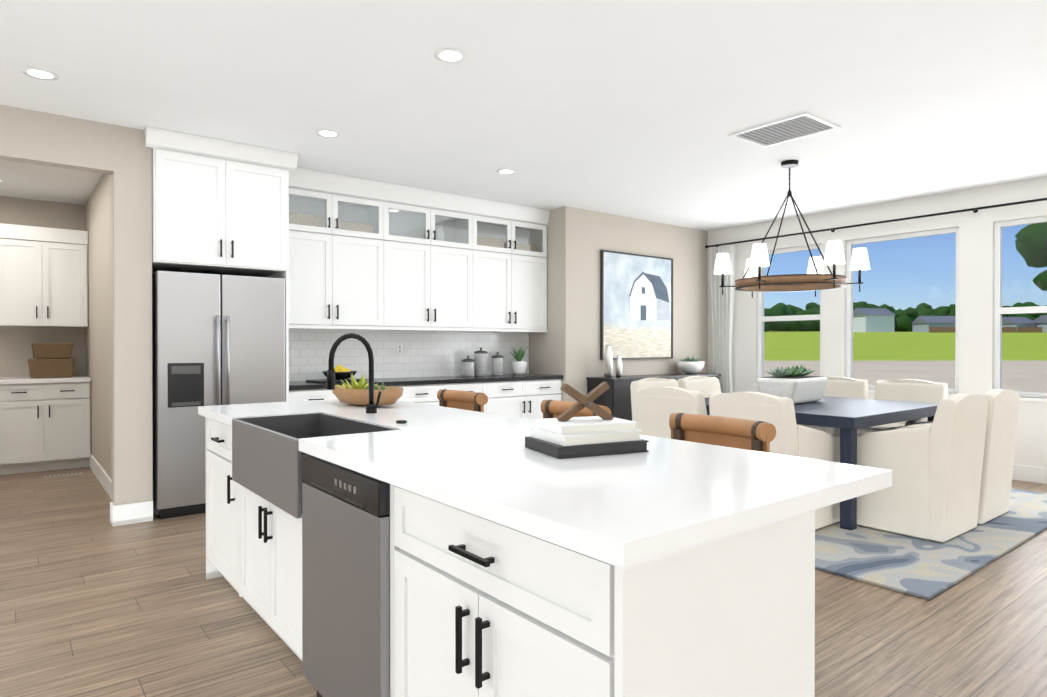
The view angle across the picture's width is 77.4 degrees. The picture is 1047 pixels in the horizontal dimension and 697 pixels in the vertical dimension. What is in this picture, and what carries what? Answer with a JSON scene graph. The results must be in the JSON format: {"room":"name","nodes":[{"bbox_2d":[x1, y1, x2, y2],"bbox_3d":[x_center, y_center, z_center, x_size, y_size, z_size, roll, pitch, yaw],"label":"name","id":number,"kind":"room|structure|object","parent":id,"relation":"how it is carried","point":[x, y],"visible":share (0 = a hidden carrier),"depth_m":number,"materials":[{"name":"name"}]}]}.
{"room":"kitchen","nodes":[
{"label":"kitchen","id":0,"kind":"room"},
{"bbox_2d":[0,467,1046,696],"bbox_3d":[-0.016,1.257,3.415,10.900,0.050,12.300,0,0,-38],"label":"floor","id":1,"kind":"structure","parent":0,"point":[94,602],"depth_m":2.94,"materials":[{"name":"brown wood"}]},
{"bbox_2d":[0,383,3,474],"bbox_3d":[-5.479,0.778,6.168,0.876,0.880,0.596,0,0,-38],"label":"base cabinet","id":2,"kind":"object","parent":1,"relation":"on","point":[1,384],"depth_m":6.21,"materials":[{"name":"white wood"}]},
{"bbox_2d":[4,383,90,474],"bbox_3d":[-4.904,0.775,6.622,0.826,0.880,0.596,0,0,-38],"label":"base cabinet","id":3,"kind":"object","parent":1,"relation":"on","point":[45,424],"depth_m":6.42,"materials":[{"name":"white wood"}]},
{"bbox_2d":[0,375,90,382],"bbox_3d":[-5.473,0.318,6.158,2.290,0.040,0.616,0,0,-38],"label":"countertop","id":4,"kind":"structure","parent":3,"relation":"on","point":[74,379],"depth_m":6.45,"materials":[{"name":"white stone"}]},
{"bbox_2d":[28,358,73,377],"bbox_3d":[-4.816,0.199,6.665,0.377,0.190,0.260,0,0,-38],"label":"basket","id":5,"kind":"object","parent":4,"relation":"on","point":[50,368],"visible":0.98,"depth_m":6.56,"materials":[{"name":"wicker"}]},
{"bbox_2d":[31,343,72,358],"bbox_3d":[-4.808,0.023,6.671,0.337,0.160,0.240,0,0,-38],"label":"basket","id":6,"kind":"object","parent":5,"relation":"on","point":[52,350],"visible":1,"depth_m":6.57,"materials":[{"name":"wicker"}]},
{"bbox_2d":[44,472,82,477],"bbox_3d":[-4.420,1.215,6.282,0.300,0.004,0.100,0,0,-38],"label":"floor vent","id":7,"kind":"object","parent":1,"relation":"in","point":[57,475],"visible":1,"depth_m":6.29,"materials":[{"name":"grey metal"}]},
{"bbox_2d":[152,271,284,518],"bbox_3d":[-2.448,0.333,5.178,0.903,1.780,0.770,0,0,-38],"label":"refrigerator","id":8,"kind":"object","parent":1,"relation":"on","point":[217,339],"visible":0.67,"depth_m":4.82,"materials":[{"name":"grey metal"}]},
{"bbox_2d":[285,386,403,401],"bbox_3d":[-1.716,0.779,5.891,1.073,0.880,0.596,0,0,-38],"label":"base cabinet","id":9,"kind":"object","parent":1,"relation":"on","point":[290,395],"depth_m":5.46,"materials":[{"name":"white wood"}]},
{"bbox_2d":[404,382,491,413],"bbox_3d":[-0.948,0.776,6.497,1.122,0.880,0.596,0,0,-38],"label":"base cabinet","id":10,"kind":"object","parent":1,"relation":"on","point":[416,394],"depth_m":6.22,"materials":[{"name":"white wood"}]},
{"bbox_2d":[437,389,487,411],"bbox_3d":[-0.500,0.746,3.949,0.454,0.966,0.475,0,0,-41],"label":"counter stool","id":11,"kind":"object","parent":1,"relation":"on","point":[468,400],"visible":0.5,"depth_m":4.07,"materials":[{"name":"brown leather"}]},
{"bbox_2d":[198,413,814,696],"bbox_3d":[-0.523,0.798,2.503,0.684,0.879,3.020,0,0,-38],"label":"kitchen island","id":12,"kind":"object","parent":1,"relation":"on","point":[400,549],"depth_m":1.51,"materials":[{"name":"white wood"}]},
{"bbox_2d":[198,397,891,572],"bbox_3d":[-0.388,0.336,2.607,1.020,0.042,3.080,0,0,-38],"label":"island countertop","id":13,"kind":"structure","parent":12,"relation":"on","point":[670,499],"depth_m":1.66,"materials":[{"name":"white stone"}]},
{"bbox_2d":[332,374,403,405],"bbox_3d":[-0.863,0.222,3.595,0.560,0.172,0.280,0,0,43],"label":"dough bowl","id":14,"kind":"object","parent":13,"relation":"on","point":[355,393],"visible":0.75,"depth_m":3.47,"materials":[{"name":"beige wood"}]},
{"bbox_2d":[525,382,648,458],"bbox_3d":[0.194,0.211,2.046,0.310,0.210,0.235,0,0,-24],"label":"books","id":15,"kind":"object","parent":13,"relation":"on","point":[565,434],"visible":0.96,"depth_m":1.98,"materials":[{"name":"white paper"}]},
{"bbox_2d":[492,378,562,419],"bbox_3d":[-0.180,0.773,7.103,1.073,0.880,0.596,0,0,-38],"label":"base cabinet","id":16,"kind":"object","parent":1,"relation":"on","point":[515,399],"depth_m":6.86,"materials":[{"name":"white wood"}]},
{"bbox_2d":[285,374,562,389],"bbox_3d":[-0.941,0.316,6.487,3.030,0.040,0.616,0,0,-38],"label":"countertop","id":17,"kind":"structure","parent":16,"relation":"on","point":[444,379],"depth_m":6.26,"materials":[{"name":"stone"}]},
{"bbox_2d":[306,365,366,382],"bbox_3d":[-1.697,0.224,5.943,0.310,0.148,0.480,0,0,40],"label":"tray","id":18,"kind":"object","parent":17,"relation":"on","point":[342,373],"visible":0.77,"depth_m":5.88,"materials":[{"name":"black metal"}]},
{"bbox_2d":[462,355,474,376],"bbox_3d":[-0.580,0.182,6.851,0.133,0.221,0.131,0,0,-38],"label":"canister","id":19,"kind":"object","parent":17,"relation":"on","point":[467,367],"visible":0.98,"depth_m":6.80,"materials":[{"name":"white ceramic"}]},
{"bbox_2d":[474,347,487,375],"bbox_3d":[-0.455,0.139,7.000,0.143,0.306,0.141,0,0,-38],"label":"canister","id":20,"kind":"object","parent":17,"relation":"on","point":[481,362],"visible":0.98,"depth_m":6.94,"materials":[{"name":"white ceramic"}]},
{"bbox_2d":[491,352,503,375],"bbox_3d":[-0.281,0.164,7.086,0.133,0.256,0.131,0,0,-38],"label":"canister","id":21,"kind":"object","parent":17,"relation":"on","point":[497,364],"visible":1,"depth_m":7.03,"materials":[{"name":"white ceramic"}]},
{"bbox_2d":[510,345,526,374],"bbox_3d":[-0.062,0.124,7.254,0.227,0.334,0.211,0,0,-38],"label":"potted plant","id":22,"kind":"object","parent":17,"relation":"on","point":[519,366],"visible":0.98,"depth_m":7.21,"materials":[{"name":"white ceramic"}]},
{"bbox_2d":[541,400,610,418],"bbox_3d":[0.127,0.750,3.155,0.454,0.966,0.475,0,0,-37],"label":"counter stool","id":23,"kind":"object","parent":1,"relation":"on","point":[553,408],"visible":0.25,"depth_m":3.33,"materials":[{"name":"brown leather"}]},
{"bbox_2d":[587,377,674,420],"bbox_3d":[1.239,0.781,7.493,1.006,0.860,0.410,0,0,-38],"label":"sideboard","id":24,"kind":"object","parent":1,"relation":"on","point":[615,398],"depth_m":7.13,"materials":[{"name":"black wood"}]},
{"bbox_2d":[604,345,615,376],"bbox_3d":[0.944,0.141,7.276,0.099,0.360,0.099,0,0,43],"label":"vase","id":25,"kind":"object","parent":24,"relation":"on","point":[608,363],"depth_m":7.24,"materials":[{"name":"white ceramic"}]},
{"bbox_2d":[616,356,621,376],"bbox_3d":[1.083,0.200,7.424,0.079,0.240,0.079,0,0,43],"label":"vase","id":26,"kind":"object","parent":24,"relation":"on","point":[618,361],"depth_m":7.39,"materials":[{"name":"white ceramic"}]},
{"bbox_2d":[663,373,720,382],"bbox_3d":[1.941,0.778,8.047,1.005,0.860,0.410,0,0,-38],"label":"sideboard","id":27,"kind":"object","parent":1,"relation":"on","point":[677,376],"depth_m":7.99,"materials":[{"name":"black wood"}]},
{"bbox_2d":[677,356,703,373],"bbox_3d":[2.090,0.200,8.181,0.340,0.233,0.340,0,0,-38],"label":"pot","id":28,"kind":"object","parent":27,"relation":"on","point":[688,365],"visible":1,"depth_m":8.07,"materials":[{"name":"white ceramic"}]},
{"bbox_2d":[669,413,775,452],"bbox_3d":[0.647,0.754,2.495,0.454,0.966,0.475,0,0,-37],"label":"counter stool","id":29,"kind":"object","parent":1,"relation":"on","point":[753,435],"visible":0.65,"depth_m":2.59,"materials":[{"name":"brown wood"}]},
{"bbox_2d":[815,488,1046,599],"bbox_3d":[2.285,1.211,5.423,3.240,0.021,3.120,0,0,-38],"label":"rug","id":30,"kind":"object","parent":1,"relation":"on","point":[920,568],"visible":0.31,"depth_m":3.91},
{"bbox_2d":[630,378,678,428],"bbox_3d":[1.439,0.738,5.952,0.600,0.915,0.734,0,0,-38],"label":"dining chair","id":31,"kind":"object","parent":30,"relation":"on","point":[649,383],"visible":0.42,"depth_m":6.05,"materials":[{"name":"fabric"}]},
{"bbox_2d":[636,387,706,438],"bbox_3d":[1.335,0.743,5.072,0.734,0.915,0.600,0,0,-38],"label":"dining chair","id":32,"kind":"object","parent":30,"relation":"on","point":[657,407],"visible":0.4,"depth_m":4.87,"materials":[{"name":"fabric"}]},
{"bbox_2d":[677,376,720,397],"bbox_3d":[1.964,0.736,6.367,0.600,0.915,0.734,0,0,-38],"label":"dining chair","id":33,"kind":"object","parent":30,"relation":"on","point":[707,386],"visible":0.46,"depth_m":6.56,"materials":[{"name":"fabric"}]},
{"bbox_2d":[709,392,839,529],"bbox_3d":[1.750,0.746,4.545,0.734,0.915,0.600,0,0,-39],"label":"dining chair","id":34,"kind":"object","parent":30,"relation":"on","point":[792,438],"visible":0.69,"depth_m":4.27,"materials":[{"name":"fabric"}]},
{"bbox_2d":[705,396,937,529],"bbox_3d":[2.297,0.823,5.405,1.600,0.752,1.600,0,0,-38],"label":"dining table","id":35,"kind":"object","parent":30,"relation":"on","point":[848,417],"visible":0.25,"depth_m":4.58,"materials":[{"name":"wood"}]},
{"bbox_2d":[757,365,827,403],"bbox_3d":[2.226,0.292,5.410,0.667,0.308,0.341,0,0,-43],"label":"centrepiece","id":36,"kind":"object","parent":35,"relation":"on","point":[795,384],"visible":0.92,"depth_m":5.25,"materials":[{"name":"ceramic"}]},
{"bbox_2d":[797,376,867,436],"bbox_3d":[2.845,0.737,6.264,0.734,0.915,0.600,0,0,-39],"label":"dining chair","id":37,"kind":"object","parent":30,"relation":"on","point":[844,387],"visible":0.17,"depth_m":6.29,"materials":[{"name":"fabric"}]},
{"bbox_2d":[857,379,947,433],"bbox_3d":[3.260,0.739,5.737,0.734,0.915,0.600,0,0,-37],"label":"dining chair","id":38,"kind":"object","parent":30,"relation":"on","point":[913,390],"visible":0.31,"depth_m":5.83,"materials":[{"name":"fabric"}]},
{"bbox_2d":[857,393,987,542],"bbox_3d":[2.630,0.746,4.442,0.600,0.915,0.734,0,0,-38],"label":"dining chair","id":39,"kind":"object","parent":30,"relation":"on","point":[932,493],"visible":0.77,"depth_m":4.16,"materials":[{"name":"fabric"}]},
{"bbox_2d":[886,389,1019,524],"bbox_3d":[3.156,0.744,4.857,0.600,0.915,0.734,0,0,-38],"label":"dining chair","id":40,"kind":"object","parent":30,"relation":"on","point":[999,450],"visible":0.38,"depth_m":4.54,"materials":[{"name":"fabric"}]},
{"bbox_2d":[0,104,1046,504],"bbox_3d":[0.015,-0.153,3.369,10.800,2.770,12.100,0,0,-38],"label":"wall","id":41,"kind":"structure","parent":0,"point":[112,340],"depth_m":6.45,"materials":[{"name":"paint"}]},
{"bbox_2d":[0,223,3,325],"bbox_3d":[-5.559,-0.723,6.263,0.876,1.000,0.336,0,0,-38],"label":"upper cabinet","id":42,"kind":"object","parent":41,"relation":"attached to","point":[1,224],"depth_m":6.40,"materials":[{"name":"white wood"}]},
{"bbox_2d":[4,224,87,327],"bbox_3d":[-4.985,-0.725,6.716,0.826,1.000,0.336,0,0,-38],"label":"upper cabinet","id":43,"kind":"object","parent":41,"relation":"attached to","point":[46,269],"depth_m":6.62,"materials":[{"name":"white wood"}]},
{"bbox_2d":[89,454,128,522],"bbox_3d":[-3.812,1.149,5.883,0.040,0.140,3.120,0,0,-38],"label":"baseboard","id":44,"kind":"structure","parent":41,"relation":"attached to","point":[121,512],"depth_m":5.43,"materials":[{"name":"white wood"}]},
{"bbox_2d":[145,127,291,277],"bbox_3d":[-2.463,-1.081,5.195,0.950,0.928,0.746,0,0,-38],"label":"upper cabinet","id":45,"kind":"object","parent":41,"relation":"attached to","point":[220,207],"depth_m":4.88,"materials":[{"name":"white wood"}]},
{"bbox_2d":[292,166,335,201],"bbox_3d":[-2.013,-1.464,5.803,0.511,0.168,0.346,0,0,-38],"label":"upper cabinet","id":46,"kind":"object","parent":41,"relation":"attached to","point":[307,185],"depth_m":5.71,"materials":[{"name":"white wood"}]},
{"bbox_2d":[280,210,391,329],"bbox_3d":[-1.793,-0.696,5.981,1.073,0.980,0.346,0,0,-38],"label":"upper cabinet","id":47,"kind":"object","parent":41,"relation":"attached to","point":[340,278],"depth_m":5.89,"materials":[{"name":"white wood"}]},
{"bbox_2d":[324,174,383,209],"bbox_3d":[-1.616,-1.466,6.117,0.501,0.168,0.346,0,0,-38],"label":"upper cabinet","id":48,"kind":"object","parent":41,"relation":"attached to","point":[364,193],"depth_m":5.97,"materials":[{"name":"white wood"}]},
{"bbox_2d":[396,344,402,354],"bbox_3d":[-1.254,0.008,6.615,0.070,0.115,0.007,0,0,-38],"label":"outlet","id":49,"kind":"object","parent":41,"relation":"attached to","point":[399,349],"visible":1,"depth_m":6.61,"materials":[{"name":"grey plastic"}]},
{"bbox_2d":[372,182,431,213],"bbox_3d":[-1.222,-1.468,6.428,0.502,0.168,0.346,0,0,-38],"label":"upper cabinet","id":50,"kind":"object","parent":41,"relation":"attached to","point":[398,199],"depth_m":6.27,"materials":[{"name":"white wood"}]},
{"bbox_2d":[392,230,479,329],"bbox_3d":[-1.025,-0.652,6.587,1.122,0.886,0.346,0,0,-38],"label":"upper cabinet","id":51,"kind":"object","parent":41,"relation":"attached to","point":[440,286],"depth_m":6.49,"materials":[{"name":"white wood"}]},
{"bbox_2d":[416,190,475,221],"bbox_3d":[-0.828,-1.469,6.739,0.502,0.168,0.346,0,0,-38],"label":"upper cabinet","id":52,"kind":"object","parent":41,"relation":"attached to","point":[450,207],"depth_m":6.59,"materials":[{"name":"white wood"}]},
{"bbox_2d":[460,198,511,225],"bbox_3d":[-0.434,-1.471,7.049,0.501,0.168,0.346,0,0,-38],"label":"upper cabinet","id":53,"kind":"object","parent":41,"relation":"attached to","point":[488,213],"depth_m":6.90,"materials":[{"name":"white wood"}]},
{"bbox_2d":[448,230,546,329],"bbox_3d":[-0.257,-0.703,7.194,1.073,0.980,0.346,0,0,-38],"label":"upper cabinet","id":54,"kind":"object","parent":41,"relation":"attached to","point":[513,271],"depth_m":7.08,"materials":[{"name":"white wood"}]},
{"bbox_2d":[504,204,547,229],"bbox_3d":[-0.037,-1.472,7.363,0.512,0.168,0.346,0,0,-38],"label":"upper cabinet","id":55,"kind":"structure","parent":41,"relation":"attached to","point":[523,217],"depth_m":7.19,"materials":[{"name":"white wood"}]},
{"bbox_2d":[600,250,672,359],"bbox_3d":[1.384,-0.501,7.862,1.256,1.256,0.035,0,0,-38],"label":"picture","id":56,"kind":"object","parent":41,"relation":"attached to","point":[636,306],"visible":1,"depth_m":7.83,"materials":[{"name":"paper"}]},
{"bbox_2d":[753,244,821,385],"bbox_3d":[3.204,-0.371,7.873,0.130,1.680,0.900,0,0,-38],"label":"window","id":57,"kind":"structure","parent":41,"relation":"in","point":[761,319],"depth_m":8.02,"materials":[{"name":"clear glass"}]},
{"bbox_2d":[705,198,1046,247],"bbox_3d":[4.596,-1.331,5.942,0.110,0.044,6.972,0,0,-38],"label":"curtain rod","id":58,"kind":"object","parent":41,"relation":"attached to","point":[974,210],"visible":0.98,"depth_m":6.79,"materials":[{"name":"black metal"}]},
{"bbox_2d":[710,245,734,392],"bbox_3d":[2.575,-0.072,8.461,0.064,2.505,0.360,0,0,-38],"label":"curtain","id":59,"kind":"object","parent":58,"relation":"hanging from","point":[722,306],"visible":0.65,"depth_m":8.44,"materials":[{"name":"white fabric"}]},
{"bbox_2d":[846,227,958,395],"bbox_3d":[3.973,-0.366,6.900,0.130,1.680,1.180,0,0,-38],"label":"window","id":60,"kind":"structure","parent":41,"relation":"in","point":[849,349],"depth_m":6.97,"materials":[{"name":"clear glass"}]},
{"bbox_2d":[994,216,1046,401],"bbox_3d":[4.766,-0.361,5.895,0.130,1.680,0.940,0,0,-38],"label":"window","id":61,"kind":"structure","parent":41,"relation":"in","point":[999,310],"depth_m":6.21,"materials":[{"name":"clear glass"}]},
{"bbox_2d":[1012,464,1046,483],"bbox_3d":[5.121,1.152,5.368,0.015,0.140,8.600,0,0,-38],"label":"baseboard","id":62,"kind":"structure","parent":41,"relation":"attached to","point":[1020,472],"depth_m":5.97,"materials":[{"name":"white wood"}]},
{"bbox_2d":[0,0,1046,230],"bbox_3d":[-0.016,-1.588,3.400,10.900,0.100,12.300,0,0,-38],"label":"ceiling","id":63,"kind":"structure","parent":0,"point":[640,109],"depth_m":3.92,"materials":[{"name":"paint"}]},
{"bbox_2d":[21,67,58,80],"bbox_3d":[-2.705,-1.536,3.660,0.170,0.004,0.170,0,0,-38],"label":"recessed light","id":64,"kind":"object","parent":63,"relation":"in","point":[39,73],"visible":1,"depth_m":3.65,"materials":[{"name":"white plastic"}]},
{"bbox_2d":[316,129,339,137],"bbox_3d":[-1.402,-1.542,4.689,0.170,0.004,0.170,0,0,-38],"label":"recessed light","id":65,"kind":"object","parent":63,"relation":"in","point":[327,133],"visible":1,"depth_m":4.68,"materials":[{"name":"white plastic"}]},
{"bbox_2d":[434,48,466,62],"bbox_3d":[-0.383,-1.535,3.429,0.170,0.004,0.170,0,0,-38],"label":"recessed light","id":66,"kind":"object","parent":63,"relation":"in","point":[448,55],"visible":1,"depth_m":3.42,"materials":[{"name":"white plastic"}]},
{"bbox_2d":[497,169,515,173],"bbox_3d":[-0.149,-1.547,5.716,0.170,0.004,0.170,0,0,-38],"label":"recessed light","id":67,"kind":"object","parent":63,"relation":"in","point":[506,171],"visible":1,"depth_m":5.71,"materials":[{"name":"white plastic"}]},
{"bbox_2d":[728,112,840,147],"bbox_3d":[1.841,-1.537,4.631,0.460,0.014,0.590,0,0,-38],"label":"ceiling vent","id":68,"kind":"object","parent":63,"relation":"in","point":[795,127],"visible":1,"depth_m":4.62,"materials":[{"name":"grey metal"}]},
{"bbox_2d":[714,160,869,297],"bbox_3d":[2.209,-1.002,5.427,1.205,1.088,1.116,0,0,-38],"label":"chandelier","id":69,"kind":"object","parent":63,"relation":"hanging from","point":[814,278],"visible":1,"depth_m":5.27,"materials":[{"name":"brown wood"}]},
{"label":"outside","id":70,"kind":"structure","parent":0,"visible":0},
{"bbox_2d":[764,330,1046,392],"bbox_3d":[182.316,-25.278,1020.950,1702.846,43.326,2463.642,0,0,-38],"label":"ground","id":71,"kind":"structure","parent":70,"point":[781,352],"depth_m":41.60,"materials":[{"name":"green plant"}]},
{"bbox_2d":[764,222,1046,332],"bbox_3d":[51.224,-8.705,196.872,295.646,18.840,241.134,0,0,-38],"label":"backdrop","id":72,"kind":"structure","parent":70,"point":[1026,322],"depth_m":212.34,"materials":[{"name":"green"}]}
]}

